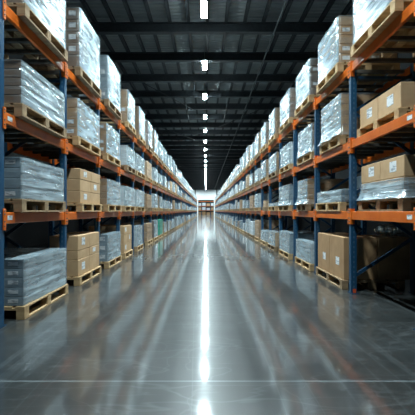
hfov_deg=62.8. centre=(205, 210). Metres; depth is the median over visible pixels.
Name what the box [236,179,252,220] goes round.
rack
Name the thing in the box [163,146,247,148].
roof beam
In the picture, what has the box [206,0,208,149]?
roof purlin
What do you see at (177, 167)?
roof beam
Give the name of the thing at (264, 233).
load
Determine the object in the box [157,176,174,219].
rack
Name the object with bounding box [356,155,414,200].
load
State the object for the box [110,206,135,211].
pallet
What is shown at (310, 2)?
roof purlin
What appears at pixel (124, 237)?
carton
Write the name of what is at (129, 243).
carton
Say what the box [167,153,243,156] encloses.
roof beam
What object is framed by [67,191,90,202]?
carton
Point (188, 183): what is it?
roof beam
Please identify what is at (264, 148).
pallet
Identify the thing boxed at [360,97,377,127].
carton
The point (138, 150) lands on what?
rack
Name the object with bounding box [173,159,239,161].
roof beam
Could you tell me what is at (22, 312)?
pallet
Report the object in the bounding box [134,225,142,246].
load
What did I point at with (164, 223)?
load
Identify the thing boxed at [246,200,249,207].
load
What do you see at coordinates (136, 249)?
pallet
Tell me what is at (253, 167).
rack
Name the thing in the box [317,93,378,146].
load
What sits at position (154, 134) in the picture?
load
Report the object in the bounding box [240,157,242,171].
load
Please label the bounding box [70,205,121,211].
pallet
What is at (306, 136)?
load
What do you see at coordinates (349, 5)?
roof purlin
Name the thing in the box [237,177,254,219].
rack
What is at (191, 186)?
roof beam
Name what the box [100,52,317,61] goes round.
roof beam
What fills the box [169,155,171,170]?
load
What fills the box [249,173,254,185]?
load
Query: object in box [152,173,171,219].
rack
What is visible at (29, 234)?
wall
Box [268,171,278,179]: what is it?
pallet
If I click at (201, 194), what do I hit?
wall
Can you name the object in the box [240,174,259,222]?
rack
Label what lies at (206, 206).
doorway
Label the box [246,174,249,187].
load
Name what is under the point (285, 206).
pallet
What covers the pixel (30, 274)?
load
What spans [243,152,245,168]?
load
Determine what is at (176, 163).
roof beam
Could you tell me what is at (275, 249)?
pallet
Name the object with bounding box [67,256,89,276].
carton
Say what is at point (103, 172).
rack
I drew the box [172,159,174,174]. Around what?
load
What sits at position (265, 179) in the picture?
pallet
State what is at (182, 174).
roof beam
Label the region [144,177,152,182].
pallet
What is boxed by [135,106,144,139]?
load
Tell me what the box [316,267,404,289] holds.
pallet
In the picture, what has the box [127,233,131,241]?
carton
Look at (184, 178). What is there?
roof beam
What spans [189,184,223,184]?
roof beam
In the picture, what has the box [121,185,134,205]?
load
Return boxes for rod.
[142,82,193,109]
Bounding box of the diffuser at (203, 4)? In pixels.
[201,2,206,17]
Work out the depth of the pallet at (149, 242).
12.54 m
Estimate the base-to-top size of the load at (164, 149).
0.799 m
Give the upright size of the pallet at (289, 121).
0.150 m
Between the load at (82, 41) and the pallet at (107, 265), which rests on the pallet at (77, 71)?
the load at (82, 41)
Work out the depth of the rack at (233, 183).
26.71 m
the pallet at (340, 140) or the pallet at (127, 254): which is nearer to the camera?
the pallet at (340, 140)
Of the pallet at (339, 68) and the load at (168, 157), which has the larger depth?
the load at (168, 157)
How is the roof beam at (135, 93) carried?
attached to the wall at (29, 234)
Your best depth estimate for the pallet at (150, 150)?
12.86 m
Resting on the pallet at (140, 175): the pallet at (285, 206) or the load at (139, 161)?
the load at (139, 161)
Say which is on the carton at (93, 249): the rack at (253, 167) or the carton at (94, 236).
the carton at (94, 236)
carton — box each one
[50,234,89,250]
[67,168,90,181]
[67,179,90,192]
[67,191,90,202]
[67,232,98,246]
[67,247,88,259]
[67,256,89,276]
[89,225,127,233]
[89,244,98,254]
[89,252,98,269]
[91,172,99,183]
[91,182,99,193]
[91,193,99,203]
[121,234,127,243]
[121,242,127,252]
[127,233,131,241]
[128,225,131,232]
[128,241,131,250]
[318,232,348,271]
[330,235,376,279]
[357,176,361,187]
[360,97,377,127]
[364,235,409,279]
[378,82,414,117]
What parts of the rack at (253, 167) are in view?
post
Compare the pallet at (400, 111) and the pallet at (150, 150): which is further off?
the pallet at (150, 150)
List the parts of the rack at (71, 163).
post, post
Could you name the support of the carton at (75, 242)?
on the carton at (71, 255)
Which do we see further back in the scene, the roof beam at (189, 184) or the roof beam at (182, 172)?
the roof beam at (189, 184)
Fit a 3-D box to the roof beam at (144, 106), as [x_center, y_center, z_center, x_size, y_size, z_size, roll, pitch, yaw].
[0.000,-6.610,21.540,12.400,0.360,0.200,0,0,0]
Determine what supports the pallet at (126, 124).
on the rack at (103, 172)
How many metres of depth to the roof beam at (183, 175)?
63.10 m
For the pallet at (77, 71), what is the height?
0.150 m
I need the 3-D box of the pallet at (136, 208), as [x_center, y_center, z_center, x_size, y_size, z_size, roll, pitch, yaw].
[-2.600,-0.062,11.065,1.000,0.150,1.350,0,0,0]
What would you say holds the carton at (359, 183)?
on the load at (339, 195)
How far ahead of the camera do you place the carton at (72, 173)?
5.77 m
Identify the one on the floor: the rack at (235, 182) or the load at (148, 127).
the rack at (235, 182)
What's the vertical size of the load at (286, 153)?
0.564 m
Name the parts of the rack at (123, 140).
post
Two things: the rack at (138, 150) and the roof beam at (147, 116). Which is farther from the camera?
the roof beam at (147, 116)
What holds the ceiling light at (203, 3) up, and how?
hanging from the ceiling
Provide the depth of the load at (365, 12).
4.53 m
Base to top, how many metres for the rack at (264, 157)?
3.515 m
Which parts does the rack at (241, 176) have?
post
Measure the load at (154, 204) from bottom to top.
0.585 m
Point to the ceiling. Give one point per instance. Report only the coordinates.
(217, 8)
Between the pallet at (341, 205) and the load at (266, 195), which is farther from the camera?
the load at (266, 195)
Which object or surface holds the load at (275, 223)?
on the pallet
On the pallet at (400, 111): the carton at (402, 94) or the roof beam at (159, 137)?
the carton at (402, 94)
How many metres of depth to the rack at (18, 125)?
4.14 m
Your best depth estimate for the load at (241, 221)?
20.46 m
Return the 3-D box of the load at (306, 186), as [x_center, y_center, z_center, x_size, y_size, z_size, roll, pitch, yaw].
[2.644,-0.427,7.679,1.161,0.554,1.003,0,0,0]
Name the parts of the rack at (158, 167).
post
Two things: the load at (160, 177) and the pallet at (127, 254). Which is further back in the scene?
the load at (160, 177)
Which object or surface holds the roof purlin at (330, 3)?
attached to the ceiling
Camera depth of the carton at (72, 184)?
5.77 m
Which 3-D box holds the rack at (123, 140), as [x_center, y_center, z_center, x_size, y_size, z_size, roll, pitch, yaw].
[-2.697,-0.530,11.084,1.060,3.560,1.727,0,0,0]
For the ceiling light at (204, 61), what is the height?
0.542 m
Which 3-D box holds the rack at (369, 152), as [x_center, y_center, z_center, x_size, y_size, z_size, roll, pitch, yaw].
[2.697,-0.507,5.963,1.060,3.515,1.727,0,0,0]
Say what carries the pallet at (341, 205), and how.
on the rack at (369, 152)
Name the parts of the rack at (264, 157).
post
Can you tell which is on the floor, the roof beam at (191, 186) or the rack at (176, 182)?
the rack at (176, 182)
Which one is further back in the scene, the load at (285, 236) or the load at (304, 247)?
the load at (285, 236)
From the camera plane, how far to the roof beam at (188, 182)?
76.88 m
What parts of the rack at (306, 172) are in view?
post, post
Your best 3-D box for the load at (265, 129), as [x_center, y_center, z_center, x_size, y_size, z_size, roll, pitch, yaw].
[2.600,-2.772,12.611,0.988,0.785,1.212,0,0,0]
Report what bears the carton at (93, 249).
on the carton at (94, 258)
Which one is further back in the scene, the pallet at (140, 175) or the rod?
the rod
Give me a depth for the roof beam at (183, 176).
65.42 m
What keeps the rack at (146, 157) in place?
on the floor
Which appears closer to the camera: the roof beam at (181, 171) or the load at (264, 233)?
the load at (264, 233)
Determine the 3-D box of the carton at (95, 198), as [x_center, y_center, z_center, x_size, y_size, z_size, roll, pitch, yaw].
[-2.598,-0.239,6.585,0.920,0.198,0.540,0,0,0]
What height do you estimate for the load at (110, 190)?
0.564 m
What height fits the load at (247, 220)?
0.684 m
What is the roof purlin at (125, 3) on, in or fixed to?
attached to the ceiling
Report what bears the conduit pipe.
attached to the roof beam at (101, 28)
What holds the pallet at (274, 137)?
on the rack at (284, 141)
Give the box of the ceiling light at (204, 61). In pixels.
[202,49,206,69]
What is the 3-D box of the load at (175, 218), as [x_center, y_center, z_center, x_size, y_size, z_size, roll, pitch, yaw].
[-2.603,0.759,24.400,0.989,0.675,1.308,0,0,0]
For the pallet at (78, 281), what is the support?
on the floor
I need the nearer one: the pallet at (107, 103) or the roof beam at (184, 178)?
the pallet at (107, 103)
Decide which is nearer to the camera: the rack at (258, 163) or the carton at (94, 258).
the carton at (94, 258)
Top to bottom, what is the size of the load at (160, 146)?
0.789 m
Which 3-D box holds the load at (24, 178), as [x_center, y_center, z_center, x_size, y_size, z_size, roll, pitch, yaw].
[-2.599,-0.387,4.490,0.982,0.494,1.222,0,0,0]
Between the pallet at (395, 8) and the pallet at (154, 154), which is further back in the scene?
the pallet at (154, 154)
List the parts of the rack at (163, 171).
post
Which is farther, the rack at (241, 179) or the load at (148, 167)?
the rack at (241, 179)
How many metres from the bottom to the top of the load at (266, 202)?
0.255 m
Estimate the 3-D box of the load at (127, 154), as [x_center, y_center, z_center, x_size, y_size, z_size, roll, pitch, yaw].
[-2.600,-1.512,9.650,0.984,0.544,1.083,0,0,0]
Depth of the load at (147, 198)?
12.45 m
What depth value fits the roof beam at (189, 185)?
86.12 m
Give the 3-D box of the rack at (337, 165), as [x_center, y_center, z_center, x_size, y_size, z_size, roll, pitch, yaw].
[2.697,-0.507,7.623,1.060,3.515,1.727,0,0,0]
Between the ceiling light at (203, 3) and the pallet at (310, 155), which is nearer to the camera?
the pallet at (310, 155)
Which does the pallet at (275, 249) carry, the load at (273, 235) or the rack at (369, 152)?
the load at (273, 235)
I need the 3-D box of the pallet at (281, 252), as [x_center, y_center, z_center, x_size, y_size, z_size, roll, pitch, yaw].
[2.620,1.173,9.315,1.000,0.150,1.250,0,0,0]
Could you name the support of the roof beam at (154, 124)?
attached to the wall at (29, 234)
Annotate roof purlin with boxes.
[80,0,170,149]
[101,0,176,149]
[122,0,182,149]
[143,0,188,149]
[164,0,194,149]
[185,0,200,149]
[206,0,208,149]
[212,0,229,149]
[218,0,250,149]
[224,0,271,149]
[230,0,292,149]
[236,0,313,149]
[242,0,335,149]
[254,0,352,140]
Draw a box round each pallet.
[4,3,67,61]
[4,103,66,138]
[4,199,65,211]
[4,284,67,319]
[18,136,100,156]
[31,66,100,97]
[36,203,101,211]
[67,266,100,285]
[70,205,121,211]
[81,99,121,119]
[100,121,135,134]
[100,255,121,268]
[101,153,120,166]
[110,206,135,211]
[120,135,145,145]
[121,165,135,174]
[121,249,132,258]
[126,207,144,210]
[134,171,144,179]
[134,244,142,251]
[144,145,152,153]
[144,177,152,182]
[144,239,152,245]
[145,207,152,210]
[152,152,158,159]
[254,152,268,159]
[260,144,282,153]
[260,177,267,183]
[260,239,267,245]
[267,243,278,251]
[268,134,292,144]
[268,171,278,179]
[268,206,292,210]
[278,205,312,210]
[279,117,320,133]
[279,163,292,173]
[279,249,292,259]
[294,94,338,116]
[295,256,313,270]
[296,204,348,210]
[297,151,313,165]
[315,202,388,210]
[316,62,399,93]
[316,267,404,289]
[320,135,401,154]
[351,0,414,57]
[357,107,414,137]
[358,198,414,210]
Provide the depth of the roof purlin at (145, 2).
13.79 m
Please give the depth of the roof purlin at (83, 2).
13.87 m
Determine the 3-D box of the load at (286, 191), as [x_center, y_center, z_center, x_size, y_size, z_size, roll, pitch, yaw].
[2.621,-0.427,9.366,1.108,0.554,1.384,0,0,0]
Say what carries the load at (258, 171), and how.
on the pallet
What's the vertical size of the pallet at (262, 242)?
0.150 m
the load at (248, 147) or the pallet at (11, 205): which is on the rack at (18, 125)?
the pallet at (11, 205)
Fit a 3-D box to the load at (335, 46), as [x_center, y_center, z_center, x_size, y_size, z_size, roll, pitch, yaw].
[2.600,-2.762,5.950,0.982,0.764,1.042,0,0,0]
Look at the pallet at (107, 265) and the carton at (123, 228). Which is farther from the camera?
the carton at (123, 228)
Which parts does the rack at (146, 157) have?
post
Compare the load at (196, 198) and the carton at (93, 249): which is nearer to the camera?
the carton at (93, 249)
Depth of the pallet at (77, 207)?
6.03 m
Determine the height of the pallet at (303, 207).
0.150 m
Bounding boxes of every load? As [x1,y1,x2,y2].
[4,0,65,48]
[4,59,64,127]
[4,157,63,201]
[4,248,65,305]
[23,7,99,89]
[67,55,120,112]
[67,97,99,147]
[82,231,120,261]
[93,123,119,159]
[100,179,120,204]
[104,89,134,128]
[120,145,134,168]
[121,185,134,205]
[121,223,151,240]
[134,220,157,237]
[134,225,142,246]
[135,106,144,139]
[135,153,144,174]
[135,189,144,206]
[144,193,157,207]
[144,194,151,206]
[144,219,162,234]
[145,120,151,147]
[145,161,151,178]
[152,130,157,154]
[152,167,157,181]
[158,141,162,160]
[158,173,162,184]
[158,196,162,207]
[162,175,166,187]
[162,217,176,226]
[163,147,166,164]
[163,219,174,227]
[163,220,169,230]
[163,222,166,232]
[166,201,169,208]
[167,154,169,168]
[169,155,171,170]
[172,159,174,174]
[195,195,216,215]
[235,217,249,226]
[239,181,242,191]
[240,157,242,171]
[240,220,245,228]
[242,181,245,189]
[242,200,245,207]
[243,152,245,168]
[246,145,250,164]
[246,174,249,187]
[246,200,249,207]
[246,219,266,232]
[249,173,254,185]
[250,142,254,160]
[250,195,254,207]
[250,221,254,234]
[255,132,260,154]
[255,168,260,181]
[255,193,278,207]
[255,220,278,237]
[261,122,268,147]
[261,159,268,178]
[261,230,267,241]
[263,200,278,206]
[268,230,278,246]
[269,108,284,138]
[269,152,278,173]
[277,184,292,205]
[279,230,321,253]
[280,87,320,126]
[280,142,302,167]
[294,178,348,204]
[296,58,339,108]
[296,122,327,158]
[296,239,313,263]
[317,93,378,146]
[317,189,359,202]
[318,15,397,84]
[353,0,414,45]
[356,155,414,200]
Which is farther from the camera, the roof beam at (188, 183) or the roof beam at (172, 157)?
the roof beam at (188, 183)
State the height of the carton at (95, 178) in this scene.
0.183 m
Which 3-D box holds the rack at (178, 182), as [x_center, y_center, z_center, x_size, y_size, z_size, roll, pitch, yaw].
[-2.689,-0.530,27.660,1.042,3.560,1.680,0,0,0]
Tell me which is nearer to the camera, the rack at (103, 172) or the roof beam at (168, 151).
the rack at (103, 172)
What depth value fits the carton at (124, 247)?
8.90 m
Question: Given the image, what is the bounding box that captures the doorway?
[198,200,213,213]
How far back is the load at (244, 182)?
19.12 m
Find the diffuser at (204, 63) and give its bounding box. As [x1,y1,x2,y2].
[202,61,206,69]
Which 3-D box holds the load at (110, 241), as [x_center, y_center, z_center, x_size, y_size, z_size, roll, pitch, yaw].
[-2.601,0.795,7.910,0.983,0.599,1.163,0,0,0]
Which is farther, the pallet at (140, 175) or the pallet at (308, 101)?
the pallet at (140, 175)
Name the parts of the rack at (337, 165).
post, post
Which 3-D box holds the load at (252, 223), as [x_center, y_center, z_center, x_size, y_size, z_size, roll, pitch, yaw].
[2.600,0.780,15.982,0.991,0.633,1.310,0,0,0]
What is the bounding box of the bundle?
[374,224,401,235]
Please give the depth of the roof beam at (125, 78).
16.91 m
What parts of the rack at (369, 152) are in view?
connector plate, connector plate, post, post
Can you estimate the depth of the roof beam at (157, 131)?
28.46 m
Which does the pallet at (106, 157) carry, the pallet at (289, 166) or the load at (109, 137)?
the load at (109, 137)
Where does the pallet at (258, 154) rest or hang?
on the rack at (264, 157)
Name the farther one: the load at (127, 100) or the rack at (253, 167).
the rack at (253, 167)
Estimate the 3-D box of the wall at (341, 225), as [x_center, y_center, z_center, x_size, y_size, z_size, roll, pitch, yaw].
[6.300,-2.860,50.000,0.200,8.220,108.000,0,0,0]
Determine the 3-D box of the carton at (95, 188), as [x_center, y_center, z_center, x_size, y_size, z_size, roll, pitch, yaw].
[-2.595,-0.441,6.585,0.922,0.198,0.540,0,0,0]
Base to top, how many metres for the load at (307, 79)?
0.754 m
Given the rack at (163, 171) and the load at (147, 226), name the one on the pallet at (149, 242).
the load at (147, 226)
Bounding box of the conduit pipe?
[214,0,286,188]
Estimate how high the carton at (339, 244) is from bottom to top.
0.673 m
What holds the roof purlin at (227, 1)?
attached to the ceiling
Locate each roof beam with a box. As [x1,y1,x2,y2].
[90,22,332,34]
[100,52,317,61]
[121,74,297,82]
[129,90,287,97]
[135,103,279,109]
[145,114,269,119]
[150,122,264,127]
[155,130,260,133]
[158,136,254,139]
[160,141,254,144]
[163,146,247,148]
[166,150,245,152]
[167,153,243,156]
[172,157,240,158]
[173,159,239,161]
[175,162,239,164]
[177,165,235,166]
[177,167,234,168]
[178,169,233,170]
[181,171,231,171]
[182,172,231,173]
[182,174,229,174]
[183,175,229,175]
[183,176,228,177]
[184,178,227,178]
[186,179,225,179]
[187,180,225,180]
[187,181,225,181]
[188,182,224,182]
[188,183,223,183]
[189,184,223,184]
[189,185,222,185]
[191,186,221,186]
[191,187,221,187]
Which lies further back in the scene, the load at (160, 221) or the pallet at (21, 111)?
the load at (160, 221)
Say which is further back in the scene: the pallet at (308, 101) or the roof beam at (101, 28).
the roof beam at (101, 28)
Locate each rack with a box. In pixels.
[0,0,66,328]
[4,64,99,291]
[49,99,119,272]
[79,120,133,260]
[100,135,143,252]
[114,147,151,246]
[126,155,157,222]
[134,161,161,219]
[144,166,165,218]
[147,170,169,221]
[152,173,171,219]
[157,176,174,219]
[163,180,177,216]
[166,182,179,216]
[198,200,213,214]
[232,183,242,220]
[234,181,249,216]
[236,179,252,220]
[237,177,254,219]
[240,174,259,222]
[243,171,264,218]
[246,166,268,220]
[250,162,277,219]
[255,156,286,229]
[261,148,298,229]
[268,136,313,230]
[279,123,334,260]
[293,99,366,273]
[314,63,414,293]
[349,0,414,329]
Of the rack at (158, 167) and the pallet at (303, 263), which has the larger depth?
the rack at (158, 167)
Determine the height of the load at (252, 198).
0.579 m
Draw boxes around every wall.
[7,55,178,247]
[193,190,219,212]
[233,53,412,236]
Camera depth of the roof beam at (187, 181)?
74.66 m
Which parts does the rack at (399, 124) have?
connector plate, connector plate, connector plate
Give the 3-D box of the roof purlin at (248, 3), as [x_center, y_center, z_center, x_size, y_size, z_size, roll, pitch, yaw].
[1.410,-6.880,50.000,0.100,0.178,108.000,0,0,0]
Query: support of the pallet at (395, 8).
on the rack at (399, 124)
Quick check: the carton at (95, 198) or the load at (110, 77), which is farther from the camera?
the load at (110, 77)
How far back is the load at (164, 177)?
17.36 m
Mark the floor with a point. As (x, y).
(205, 318)
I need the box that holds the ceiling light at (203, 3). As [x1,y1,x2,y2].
[200,0,207,17]
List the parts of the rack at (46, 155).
post, post, connector plate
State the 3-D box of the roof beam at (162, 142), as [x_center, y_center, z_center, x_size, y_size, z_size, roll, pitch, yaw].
[0.000,-6.610,33.090,12.400,0.360,0.200,0,0,0]
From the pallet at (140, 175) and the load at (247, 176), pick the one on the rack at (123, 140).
the pallet at (140, 175)
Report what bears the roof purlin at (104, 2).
attached to the ceiling
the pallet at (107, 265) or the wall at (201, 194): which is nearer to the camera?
the pallet at (107, 265)
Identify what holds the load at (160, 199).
on the pallet
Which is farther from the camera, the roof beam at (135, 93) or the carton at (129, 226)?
the roof beam at (135, 93)
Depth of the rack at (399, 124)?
4.36 m
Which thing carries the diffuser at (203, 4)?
attached to the ceiling light at (203, 3)
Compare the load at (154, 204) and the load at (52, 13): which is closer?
the load at (52, 13)
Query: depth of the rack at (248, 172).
18.65 m
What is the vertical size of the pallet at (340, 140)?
0.150 m
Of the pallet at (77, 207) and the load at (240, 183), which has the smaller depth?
the pallet at (77, 207)
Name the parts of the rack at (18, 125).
post, connector plate, connector plate, connector plate, connector plate, connector plate, connector plate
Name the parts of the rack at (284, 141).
post, post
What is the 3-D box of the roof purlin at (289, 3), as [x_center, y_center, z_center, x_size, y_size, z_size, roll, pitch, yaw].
[2.770,-6.880,50.000,0.100,0.178,108.000,0,0,0]
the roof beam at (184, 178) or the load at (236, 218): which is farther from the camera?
the roof beam at (184, 178)
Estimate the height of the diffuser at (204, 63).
0.021 m
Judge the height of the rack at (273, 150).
3.515 m
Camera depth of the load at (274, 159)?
10.50 m
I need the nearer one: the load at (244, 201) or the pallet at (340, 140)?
the pallet at (340, 140)
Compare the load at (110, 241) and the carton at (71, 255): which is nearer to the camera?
the carton at (71, 255)
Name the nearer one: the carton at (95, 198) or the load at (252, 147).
the carton at (95, 198)
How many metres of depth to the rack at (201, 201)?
115.92 m
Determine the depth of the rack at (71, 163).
7.33 m
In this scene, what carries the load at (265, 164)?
on the pallet at (265, 179)
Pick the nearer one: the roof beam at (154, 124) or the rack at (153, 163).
the rack at (153, 163)
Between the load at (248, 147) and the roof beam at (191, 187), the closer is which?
the load at (248, 147)
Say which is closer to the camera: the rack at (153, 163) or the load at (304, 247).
the load at (304, 247)
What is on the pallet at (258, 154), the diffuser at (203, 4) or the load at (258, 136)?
the load at (258, 136)
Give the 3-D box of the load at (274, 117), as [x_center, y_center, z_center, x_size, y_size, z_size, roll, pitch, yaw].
[2.599,-2.787,10.974,0.983,0.814,1.054,0,0,0]
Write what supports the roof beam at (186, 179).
attached to the wall at (29, 234)
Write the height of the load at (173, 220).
0.574 m
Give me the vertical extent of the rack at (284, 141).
3.515 m
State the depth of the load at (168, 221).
19.16 m
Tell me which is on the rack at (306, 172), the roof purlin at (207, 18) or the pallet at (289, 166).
the pallet at (289, 166)
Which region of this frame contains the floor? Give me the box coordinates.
[0,214,414,414]
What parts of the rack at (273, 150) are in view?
post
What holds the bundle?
on the carton at (396, 266)
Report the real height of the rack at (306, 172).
3.515 m
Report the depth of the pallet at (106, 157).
7.76 m
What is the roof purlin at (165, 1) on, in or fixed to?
attached to the ceiling
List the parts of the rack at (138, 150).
post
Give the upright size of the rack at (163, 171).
3.560 m
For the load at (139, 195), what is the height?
0.534 m
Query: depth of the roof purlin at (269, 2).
13.83 m
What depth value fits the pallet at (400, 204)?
4.42 m
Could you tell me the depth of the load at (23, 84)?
4.14 m
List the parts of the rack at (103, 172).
post, post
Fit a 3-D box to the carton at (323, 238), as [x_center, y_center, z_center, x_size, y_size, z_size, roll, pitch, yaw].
[2.460,0.758,6.362,0.532,0.673,0.624,0,0,0]
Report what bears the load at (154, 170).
on the pallet
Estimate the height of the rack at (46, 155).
3.560 m
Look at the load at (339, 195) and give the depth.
5.78 m
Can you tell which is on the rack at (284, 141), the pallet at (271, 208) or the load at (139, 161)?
the pallet at (271, 208)
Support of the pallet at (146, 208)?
on the rack at (138, 150)
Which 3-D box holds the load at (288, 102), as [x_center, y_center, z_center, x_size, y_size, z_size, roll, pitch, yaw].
[2.600,-2.757,9.190,0.983,0.754,1.207,0,0,0]
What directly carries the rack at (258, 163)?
on the floor
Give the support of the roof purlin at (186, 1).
attached to the ceiling
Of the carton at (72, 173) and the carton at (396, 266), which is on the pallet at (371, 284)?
the carton at (396, 266)
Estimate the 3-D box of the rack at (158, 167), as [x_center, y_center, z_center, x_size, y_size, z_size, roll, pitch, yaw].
[-2.697,-0.530,17.724,1.060,3.560,1.727,0,0,0]
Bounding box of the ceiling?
[66,0,352,149]
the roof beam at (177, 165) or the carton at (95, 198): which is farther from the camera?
the roof beam at (177, 165)
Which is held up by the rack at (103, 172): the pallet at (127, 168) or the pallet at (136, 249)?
the pallet at (127, 168)
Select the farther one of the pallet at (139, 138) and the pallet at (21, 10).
the pallet at (139, 138)
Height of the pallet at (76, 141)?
0.150 m
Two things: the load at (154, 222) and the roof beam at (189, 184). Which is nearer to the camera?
the load at (154, 222)
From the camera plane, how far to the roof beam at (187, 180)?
72.35 m
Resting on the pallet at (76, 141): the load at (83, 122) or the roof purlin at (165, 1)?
the load at (83, 122)
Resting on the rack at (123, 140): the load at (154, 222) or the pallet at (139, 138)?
the pallet at (139, 138)
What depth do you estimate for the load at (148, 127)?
12.51 m
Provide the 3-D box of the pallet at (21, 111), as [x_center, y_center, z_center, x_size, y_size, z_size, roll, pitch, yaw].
[-2.600,-1.162,4.510,1.000,0.150,1.240,0,0,0]
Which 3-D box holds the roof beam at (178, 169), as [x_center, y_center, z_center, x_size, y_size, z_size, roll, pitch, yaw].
[0.000,-6.610,53.880,12.400,0.360,0.200,0,0,0]
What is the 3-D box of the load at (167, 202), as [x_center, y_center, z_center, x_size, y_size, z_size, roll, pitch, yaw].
[-2.600,-0.355,19.469,0.988,0.433,1.312,0,0,0]
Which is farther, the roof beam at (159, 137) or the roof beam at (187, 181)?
the roof beam at (187, 181)
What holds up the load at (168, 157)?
on the pallet
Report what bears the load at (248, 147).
on the pallet

